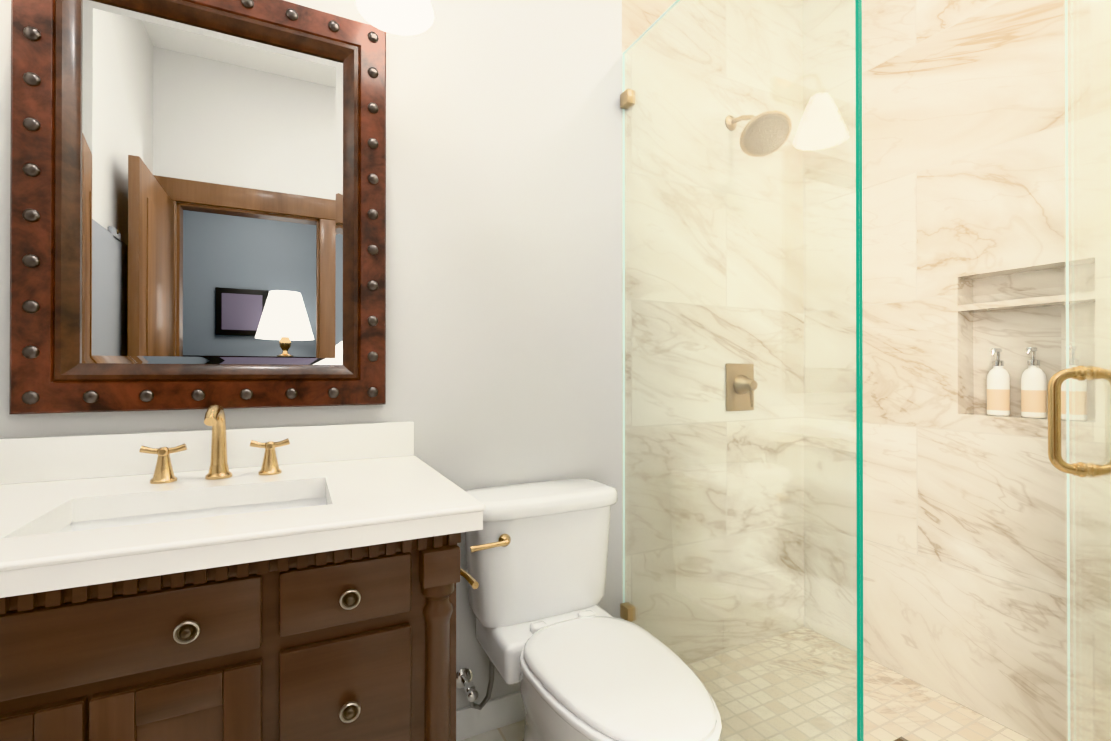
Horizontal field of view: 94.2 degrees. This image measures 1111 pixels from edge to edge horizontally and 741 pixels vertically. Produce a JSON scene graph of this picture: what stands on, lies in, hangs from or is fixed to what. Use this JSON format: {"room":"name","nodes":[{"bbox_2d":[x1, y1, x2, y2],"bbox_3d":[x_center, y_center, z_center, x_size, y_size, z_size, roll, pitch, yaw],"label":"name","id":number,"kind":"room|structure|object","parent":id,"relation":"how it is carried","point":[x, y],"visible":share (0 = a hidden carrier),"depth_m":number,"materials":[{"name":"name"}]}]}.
{"room":"bathroom","nodes":[
{"label":"bathroom","id":0,"kind":"room"},
{"bbox_2d":[0,0,621,709],"bbox_3d":[-0.608,-0.335,1.471,1.840,2.900,0.100,0,0,-27],"label":"wall","id":1,"kind":"structure","parent":0,"point":[502,242],"depth_m":1.62,"materials":[{"name":"white paint"}]},
{"bbox_2d":[9,0,385,413],"bbox_3d":[-0.822,-0.431,1.280,0.768,1.050,0.046,0,0,-27],"label":"mirror","id":2,"kind":"object","parent":1,"relation":"attached to","point":[197,204],"visible":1,"depth_m":1.26,"materials":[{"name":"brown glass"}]},
{"bbox_2d":[356,0,433,34],"bbox_3d":[-0.797,-1.074,1.169,1.020,0.315,0.273,0,0,-27],"label":"sconce","id":3,"kind":"object","parent":1,"relation":"attached to","point":[405,17],"visible":1,"depth_m":1.38,"materials":[{"name":"white glass"}]},
{"bbox_2d":[456,691,524,740],"bbox_3d":[-0.112,1.071,1.650,0.715,0.090,0.013,0,0,-27],"label":"baseboard","id":4,"kind":"structure","parent":1,"relation":"attached to","point":[498,712],"depth_m":1.59,"materials":[{"name":"white paint"}]},
{"bbox_2d":[622,0,803,663],"bbox_3d":[0.684,-0.333,2.118,1.050,2.900,0.100,0,0,-27],"label":"wall","id":5,"kind":"structure","parent":0,"point":[640,18],"depth_m":2.03,"materials":[{"name":"beige stone"}]},
{"bbox_2d":[726,364,756,410],"bbox_3d":[0.760,0.067,2.053,0.150,0.190,0.078,0,0,-27],"label":"shower valve","id":6,"kind":"object","parent":5,"relation":"attached to","point":[750,371],"depth_m":2.06,"materials":[{"name":"brown metal"}]},
{"bbox_2d":[725,110,791,156],"bbox_3d":[0.749,-0.919,1.948,0.179,0.208,0.263,0,0,-27],"label":"shower head","id":7,"kind":"object","parent":5,"relation":"attached to","point":[771,126],"depth_m":1.90},
{"bbox_2d":[461,627,1031,740],"bbox_3d":[0.331,1.162,0.761,2.890,0.100,2.200,0,0,-27],"label":"floor","id":8,"kind":"structure","parent":0,"point":[896,705],"depth_m":1.73,"materials":[{"name":"tile"}]},
{"bbox_2d":[0,421,485,740],"bbox_3d":[-0.670,0.630,1.017,0.927,0.967,0.644,0,0,-27],"label":"bathroom vanity","id":9,"kind":"object","parent":8,"relation":"on","point":[308,593],"visible":1,"depth_m":0.83,"materials":[{"name":"brown wood"}]},
{"bbox_2d":[139,405,289,483],"bbox_3d":[-0.741,0.158,1.126,0.288,0.170,0.167,0,0,-27],"label":"faucet","id":10,"kind":"object","parent":9,"relation":"on","point":[214,418],"visible":1,"depth_m":1.16,"materials":[{"name":"gold metal"}]},
{"bbox_2d":[456,479,721,740],"bbox_3d":[0.069,0.735,1.303,0.487,0.758,0.796,0,0,-27],"label":"toilet","id":11,"kind":"object","parent":8,"relation":"on","point":[566,652],"visible":0.96,"depth_m":1.38,"materials":[{"name":"white ceramic"}]},
{"bbox_2d":[894,736,907,740],"bbox_3d":[1.024,1.112,1.488,0.120,0.005,0.120,0,0,-27],"label":"shower drain","id":12,"kind":"object","parent":8,"relation":"on","point":[901,738],"visible":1,"depth_m":1.55,"materials":[{"name":"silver metal"}]},
{"bbox_3d":[0.577,1.134,1.164,0.070,0.160,1.700,0,0,-27],"label":"floor","id":13,"kind":"structure","parent":8,"relation":"on","visible":0},
{"bbox_2d":[620,0,863,740],"bbox_3d":[0.436,-0.039,1.450,0.034,2.183,0.864,0,0,-27],"label":"glass panel","id":14,"kind":"object","parent":13,"relation":"on","point":[627,609],"visible":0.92,"depth_m":1.33,"materials":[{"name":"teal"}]},
{"bbox_2d":[803,0,1110,740],"bbox_3d":[1.628,-0.336,1.360,0.160,2.900,2.100,0,0,-27],"label":"wall","id":15,"kind":"structure","parent":0,"point":[963,275],"depth_m":1.75,"materials":[{"name":"beige stone"}]},
{"bbox_2d":[987,348,1009,415],"bbox_3d":[1.430,0.037,1.672,0.067,0.216,0.058,0,0,-27],"label":"bottle","id":16,"kind":"object","parent":15,"relation":"in","point":[998,390],"visible":1,"depth_m":1.66,"materials":[{"name":"white plastic"}]},
{"bbox_2d":[1021,347,1046,417],"bbox_3d":[1.470,0.037,1.591,0.067,0.216,0.058,0,0,-27],"label":"bottle","id":17,"kind":"object","parent":15,"relation":"in","point":[1033,391],"visible":1,"depth_m":1.58,"materials":[{"name":"white plastic"}]},
{"bbox_2d":[1061,346,1086,420],"bbox_3d":[1.511,0.036,1.511,0.067,0.216,0.058,0,0,-27],"label":"bottle","id":18,"kind":"object","parent":15,"relation":"in","point":[1063,399],"depth_m":1.49,"materials":[{"name":"white plastic"}]},
{"bbox_3d":[1.342,-0.368,0.658,0.980,2.840,0.100,0,0,-27],"label":"wall","id":19,"kind":"structure","parent":0,"visible":0},
{"bbox_2d":[1048,0,1110,740],"bbox_3d":[1.019,-0.020,0.830,0.495,2.225,0.466,0,0,-27],"label":"shower door","id":20,"kind":"structure","parent":19,"relation":"attached to","point":[1082,373],"depth_m":1.08,"materials":[{"name":"clear glass"}]}
]}

